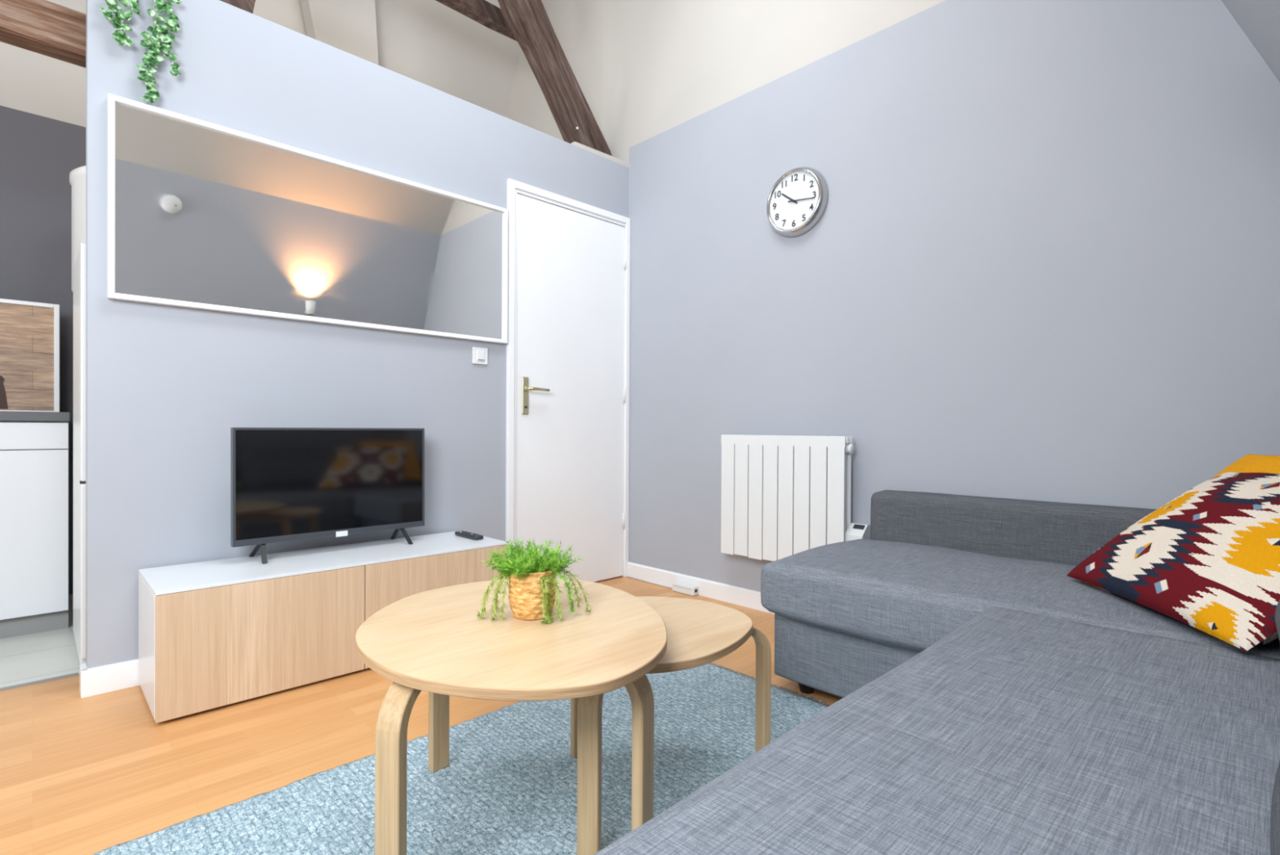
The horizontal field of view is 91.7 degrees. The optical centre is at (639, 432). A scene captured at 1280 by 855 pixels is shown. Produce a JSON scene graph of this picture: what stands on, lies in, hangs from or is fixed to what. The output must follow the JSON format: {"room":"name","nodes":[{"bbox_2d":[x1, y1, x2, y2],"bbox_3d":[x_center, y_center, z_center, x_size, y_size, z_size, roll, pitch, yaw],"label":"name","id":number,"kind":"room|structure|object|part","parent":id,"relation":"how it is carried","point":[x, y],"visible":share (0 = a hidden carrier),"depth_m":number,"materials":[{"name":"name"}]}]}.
{"room":"living room","nodes":[
{"label":"living room","id":0,"kind":"room"},
{"bbox_2d":[0,593,79,687],"bbox_3d":[-2.414,0.852,2.725,4.756,0.060,1.542,0,0,-44],"label":"floor","id":1,"kind":"structure","parent":0,"point":[26,658],"depth_m":2.29,"materials":[{"name":"tile"}]},
{"bbox_2d":[0,421,68,638],"bbox_3d":[-2.804,0.388,2.598,0.596,0.866,0.630,0,0,-44],"label":"base cabinet","id":2,"kind":"object","parent":1,"relation":"on","point":[34,455],"visible":1,"depth_m":2.51,"materials":[{"name":"white paint"}]},
{"bbox_3d":[-2.589,0.015,2.377,0.593,0.107,0.019,0,0,-44],"label":"drawer","id":3,"kind":"part","parent":2,"relation":"part of","materials":[{"name":"white paint"}]},
{"bbox_2d":[0,410,70,422],"bbox_3d":[-2.838,-0.067,2.634,0.599,0.038,0.765,0,0,-44],"label":"countertop","id":4,"kind":"structure","parent":2,"relation":"on","point":[52,416],"depth_m":2.50,"materials":[{"name":"grey stone"}]},
{"bbox_2d":[0,298,59,412],"bbox_3d":[-2.968,-0.347,2.767,0.562,0.517,0.022,0,0,-44],"label":"framed picture","id":5,"kind":"object","parent":4,"relation":"on","point":[29,331],"visible":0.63,"depth_m":2.89,"materials":[{"name":"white wood"}]},
{"bbox_2d":[72,242,85,663],"bbox_3d":[-1.905,0.089,2.505,0.544,1.475,0.555,0,0,-44],"label":"door","id":6,"kind":"structure","parent":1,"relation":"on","point":[79,271],"depth_m":2.16,"materials":[{"name":"white metal"}]},
{"bbox_3d":[-1.730,0.477,2.326,0.543,0.602,0.049,0,0,-44],"label":"door","id":7,"kind":"part","parent":6,"relation":"part of","materials":[{"name":"white metal"}]},
{"bbox_3d":[-1.726,-0.239,2.322,0.543,0.815,0.049,0,0,-44],"label":"door","id":8,"kind":"part","parent":6,"relation":"part of","materials":[{"name":"white metal"}]},
{"bbox_2d":[0,105,85,594],"bbox_3d":[-2.912,-0.368,3.163,4.656,2.370,0.100,0,0,-44],"label":"wall","id":9,"kind":"structure","parent":0,"point":[38,154],"depth_m":3.06,"materials":[{"name":"grey paint"}]},
{"bbox_2d":[69,165,85,292],"bbox_3d":[-2.406,-0.914,3.049,0.584,0.590,0.762,0,0,-44],"label":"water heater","id":10,"kind":"object","parent":9,"relation":"attached to","point":[77,175],"visible":0.09,"depth_m":2.73,"materials":[{"name":"white metal"}]},
{"bbox_2d":[300,0,378,65],"bbox_3d":[-1.696,-2.234,3.605,0.421,1.690,1.095,0,0,0],"label":"wall","id":11,"kind":"structure","parent":9,"relation":"attached to","point":[349,26],"depth_m":3.55,"materials":[{"name":"beige paint"}]},
{"bbox_2d":[0,0,519,127],"bbox_3d":[-2.676,-2.271,2.921,4.656,1.442,0.693,0,0,-44],"label":"ceiling","id":12,"kind":"structure","parent":0,"point":[428,42],"depth_m":3.91,"materials":[{"name":"beige paint"}]},
{"bbox_2d":[85,0,629,668],"bbox_3d":[-0.928,-0.346,2.795,2.333,2.352,0.070,0,0,-44],"label":"wall","id":13,"kind":"structure","parent":0,"point":[166,386],"depth_m":2.27,"materials":[{"name":"grey paint"}]},
{"bbox_2d":[0,0,85,67],"bbox_3d":[-1.819,-1.283,2.047,4.640,0.141,0.096,0,0,-44],"label":"tie beam","id":14,"kind":"structure","parent":13,"relation":"attached to","point":[42,27],"depth_m":1.95,"materials":[{"name":"brown wood"}]},
{"bbox_2d":[219,0,255,13],"bbox_3d":[-1.421,-2.071,2.455,0.600,1.400,0.130,0,0,-44],"label":"strut","id":15,"kind":"object","parent":14,"relation":"on","point":[248,6],"visible":0.11,"depth_m":2.31,"materials":[{"name":"brown wood"}]},
{"bbox_2d":[79,658,140,697],"bbox_3d":[-1.225,0.788,2.508,1.538,0.084,0.083,0,0,-44],"label":"baseboard","id":16,"kind":"structure","parent":13,"relation":"attached to","point":[124,674],"depth_m":1.99,"materials":[{"name":"white paint"}]},
{"bbox_2d":[98,0,182,103],"bbox_3d":[-1.627,-1.314,2.028,0.211,0.478,0.077,0,0,-44],"label":"vine","id":17,"kind":"object","parent":13,"relation":"hanging from","point":[152,58],"visible":1,"depth_m":2.03,"materials":[{"name":"green plant"}]},
{"bbox_3d":[-1.617,-1.326,2.051,0.017,0.453,0.057,0,0,-44],"label":"stem","id":18,"kind":"part","parent":17,"relation":"part of","materials":[{"name":"green plant"}]},
{"bbox_2d":[106,93,508,343],"bbox_3d":[-1.167,-0.748,2.485,1.462,0.643,0.031,0,0,-44],"label":"wall mirror","id":19,"kind":"object","parent":13,"relation":"attached to","point":[202,215],"visible":1,"depth_m":2.32,"materials":[{"name":"grey mirror"}]},
{"bbox_2d":[472,346,488,364],"bbox_3d":[-0.748,-0.357,2.911,0.078,0.079,0.016,0,0,-44],"label":"light switch","id":20,"kind":"object","parent":13,"relation":"attached to","point":[479,354],"visible":1,"depth_m":2.90,"materials":[{"name":"white plastic"}]},
{"bbox_2d":[497,0,611,155],"bbox_3d":[-0.545,-2.349,3.304,1.040,1.645,0.136,0,0,-44],"label":"wooden beam","id":21,"kind":"structure","parent":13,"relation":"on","point":[528,20],"depth_m":3.34,"materials":[{"name":"brown wood"}]},
{"bbox_2d":[505,178,630,582],"bbox_3d":[-0.355,-0.198,3.297,0.808,2.056,0.115,0,0,-44],"label":"door","id":22,"kind":"structure","parent":13,"relation":"in","point":[567,347],"depth_m":3.29,"materials":[{"name":"white paint"}]},
{"bbox_3d":[-0.570,-0.181,3.087,0.038,0.186,0.010,0,0,-44],"label":"handle plate","id":23,"kind":"part","parent":22,"relation":"part of","materials":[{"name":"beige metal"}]},
{"bbox_3d":[-0.512,-0.215,3.100,0.124,0.024,0.053,0,0,-44],"label":"lever handle","id":24,"kind":"part","parent":22,"relation":"part of","materials":[{"name":"gold metal"}]},
{"bbox_2d":[571,141,628,167],"bbox_3d":[-0.246,-1.536,3.461,0.426,0.028,0.085,0,0,-44],"label":"trim","id":25,"kind":"structure","parent":13,"relation":"on","point":[578,144],"depth_m":3.44,"materials":[{"name":"beige paint"}]},
{"bbox_2d":[0,575,842,854],"bbox_3d":[-0.527,0.873,0.794,4.756,0.060,3.858,0,0,-44],"label":"floor","id":26,"kind":"structure","parent":0,"point":[91,775],"depth_m":1.65,"materials":[{"name":"brown wood"}]},
{"bbox_2d":[0,672,78,690],"bbox_3d":[-2.749,0.826,1.319,2.311,0.004,0.020,0,0,-44],"label":"trim","id":27,"kind":"structure","parent":26,"relation":"on","point":[73,673],"depth_m":2.06,"materials":[{"name":"grey"}]},
{"bbox_2d":[138,530,508,722],"bbox_3d":[-1.092,0.641,2.296,1.152,0.382,0.397,0,0,-44],"label":"tv stand","id":28,"kind":"object","parent":26,"relation":"on","point":[213,633],"visible":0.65,"depth_m":1.98,"materials":[{"name":"white paint"}]},
{"bbox_3d":[-1.166,0.642,1.960,0.574,0.359,0.019,0,0,-44],"label":"door","id":29,"kind":"part","parent":28,"relation":"part of","materials":[{"name":"brown wood"}]},
{"bbox_2d":[230,426,424,563],"bbox_3d":[-1.163,0.216,2.371,0.183,0.464,0.684,0,0,45],"label":"television","id":30,"kind":"object","parent":28,"relation":"on","point":[287,484],"visible":1,"depth_m":2.31,"materials":[{"name":"grey plastic"}]},
{"bbox_3d":[-0.754,0.641,2.363,0.574,0.359,0.019,0,0,-44],"label":"door","id":31,"kind":"part","parent":28,"relation":"part of","materials":[{"name":"brown wood"}]},
{"bbox_2d":[454,530,483,539],"bbox_3d":[-0.732,0.440,2.659,0.176,0.019,0.040,1,0,45],"label":"remote control","id":32,"kind":"object","parent":28,"relation":"on","point":[461,533],"visible":1,"depth_m":2.63,"materials":[{"name":"grey plastic"}]},
{"bbox_2d":[92,662,830,854],"bbox_3d":[-0.098,0.839,0.970,2.316,0.010,1.752,0,0,-44],"label":"rug","id":33,"kind":"object","parent":26,"relation":"on","point":[508,785],"visible":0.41,"depth_m":1.46,"materials":[{"name":"blue carpet"}]},
{"bbox_2d":[355,577,666,854],"bbox_3d":[-0.256,0.606,1.270,0.600,0.448,0.704,0,0,-9],"label":"table","id":34,"kind":"object","parent":33,"relation":"on","point":[435,642],"visible":0.97,"depth_m":1.09,"materials":[{"name":"brown wood"}]},
{"bbox_3d":[-0.364,0.615,1.101,0.046,0.430,0.246,0,0,18],"label":"leg","id":35,"kind":"part","parent":34,"relation":"part of","materials":[{"name":"brown wood"}]},
{"bbox_3d":[-0.414,0.613,1.459,0.246,0.430,0.046,1,0,43],"label":"leg","id":36,"kind":"part","parent":34,"relation":"part of","materials":[{"name":"brown wood"}]},
{"bbox_2d":[475,537,592,623],"bbox_3d":[-0.227,0.297,1.302,0.220,0.168,0.196,0,0,-44],"label":"potted plant","id":37,"kind":"object","parent":34,"relation":"on","point":[532,584],"visible":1,"depth_m":1.26,"materials":[{"name":"green plant"}]},
{"bbox_3d":[-0.225,0.332,1.297,0.099,0.098,0.099,0,0,-44],"label":"pot","id":38,"kind":"part","parent":37,"relation":"part of","materials":[{"name":"beige wicker"}]},
{"bbox_3d":[-0.094,0.616,1.151,0.246,0.430,0.046,0,0,28],"label":"leg","id":39,"kind":"part","parent":34,"relation":"part of","materials":[{"name":"brown wood"}]},
{"bbox_2d":[570,595,771,854],"bbox_3d":[0.076,0.637,1.440,0.489,0.388,0.481,0,0,-9],"label":"table","id":40,"kind":"object","parent":33,"relation":"on","point":[700,633],"visible":0.54,"depth_m":1.32,"materials":[{"name":"brown wood"}]},
{"bbox_3d":[-0.108,0.644,1.532,0.044,0.370,0.190,0,0,-33],"label":"leg","id":41,"kind":"part","parent":40,"relation":"part of","materials":[{"name":"brown wood"}]},
{"bbox_3d":[-0.067,0.646,1.269,0.044,0.370,0.190,0,0,21],"label":"leg","id":42,"kind":"part","parent":40,"relation":"part of","materials":[{"name":"brown wood"}]},
{"bbox_3d":[0.218,0.646,1.490,0.190,0.370,0.044,0,0,-16],"label":"leg","id":43,"kind":"part","parent":40,"relation":"part of","materials":[{"name":"brown wood"}]},
{"bbox_2d":[627,575,697,595],"bbox_3d":[0.102,0.809,3.358,0.042,0.045,0.530,0,0,-44],"label":"power strip","id":44,"kind":"object","parent":26,"relation":"on","point":[681,587],"visible":1,"depth_m":3.21,"materials":[{"name":"white plastic"}]},
{"bbox_2d":[592,489,1279,854],"bbox_3d":[0.628,0.472,1.117,2.424,0.749,1.634,0,0,-44],"label":"sofa","id":45,"kind":"object","parent":26,"relation":"on","point":[996,700],"visible":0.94,"depth_m":0.90,"materials":[{"name":"grey fabric"}]},
{"bbox_2d":[592,605,1279,854],"bbox_3d":[0.578,0.501,0.613,1.646,0.195,0.914,0,0,-44],"label":"seat cushion","id":46,"kind":"object","parent":45,"relation":"on","point":[1015,731],"depth_m":0.77,"materials":[{"name":"grey fabric"}]},
{"bbox_3d":[1.455,0.412,1.924,0.110,0.366,1.520,0,0,-44],"label":"backrest","id":47,"kind":"part","parent":45,"relation":"part of","materials":[{"name":"grey fabric"}]},
{"bbox_2d":[760,538,1279,658],"bbox_3d":[1.170,0.502,1.671,0.696,0.197,1.601,0,0,-44],"label":"cushion","id":48,"kind":"object","parent":45,"relation":"on","point":[903,595],"depth_m":1.74,"materials":[{"name":"grey fabric"}]},
{"bbox_2d":[1066,471,1279,651],"bbox_3d":[1.330,0.251,1.384,0.394,0.317,0.606,0,0,7],"label":"throw pillow","id":49,"kind":"object","parent":45,"relation":"on","point":[1206,560],"visible":1,"depth_m":1.34,"materials":[{"name":"multicoloured fabric"}]},
{"bbox_2d":[1211,453,1279,478],"bbox_3d":[1.447,0.209,1.527,0.259,0.305,0.515,0,0,16],"label":"throw pillow","id":50,"kind":"object","parent":45,"relation":"on","point":[1250,463],"visible":0.12,"depth_m":1.54,"materials":[{"name":"fabric"}]},
{"bbox_2d":[1270,759,1279,854],"bbox_3d":[0.551,0.266,0.243,1.074,0.324,0.429,0,0,-44],"label":"cushion","id":51,"kind":"object","parent":45,"relation":"on","point":[1274,763],"depth_m":0.53,"materials":[{"name":"grey fabric"}]},
{"bbox_2d":[1274,599,1279,640],"bbox_3d":[1.374,0.266,1.046,1.231,0.328,0.431,0,0,-44],"label":"cushion","id":52,"kind":"object","parent":45,"relation":"on","point":[1277,615],"depth_m":1.08,"materials":[{"name":"grey fabric"}]},
{"bbox_2d":[435,0,516,41],"bbox_3d":[-1.275,-2.334,3.064,1.660,0.084,0.084,0,0,-44],"label":"beam","id":53,"kind":"structure","parent":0,"point":[483,12],"depth_m":3.43,"materials":[{"name":"brown wood"}]},
{"bbox_2d":[505,0,1279,591],"bbox_3d":[0.566,-1.414,3.006,0.100,4.500,5.169,0,0,-44],"label":"wall","id":54,"kind":"structure","parent":0,"point":[1041,261],"depth_m":2.35,"materials":[{"name":"grey paint"}]},
{"bbox_2d":[627,561,774,613],"bbox_3d":[1.131,0.801,2.348,0.013,0.084,3.465,0,0,-44],"label":"baseboard","id":55,"kind":"structure","parent":54,"relation":"attached to","point":[751,598],"depth_m":3.15,"materials":[{"name":"white paint"}]},
{"bbox_2d":[720,434,870,560],"bbox_3d":[0.667,0.295,2.753,0.110,0.562,0.696,0,0,-44],"label":"radiator","id":56,"kind":"object","parent":54,"relation":"attached to","point":[782,496],"visible":0.82,"depth_m":2.71,"materials":[{"name":"white metal"}]},
{"bbox_2d":[766,166,827,237],"bbox_3d":[0.692,-1.028,2.772,0.046,0.302,0.302,0,0,-44],"label":"wall clock","id":57,"kind":"object","parent":54,"relation":"attached to","point":[797,200],"visible":1,"depth_m":2.75,"materials":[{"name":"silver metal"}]},
{"bbox_2d":[1221,0,1279,82],"bbox_3d":[0.298,-0.400,-0.121,4.656,2.505,1.139,0,0,-44],"label":"wall","id":58,"kind":"structure","parent":0,"point":[1259,20],"depth_m":1.63,"materials":[{"name":"grey paint"}]}
]}

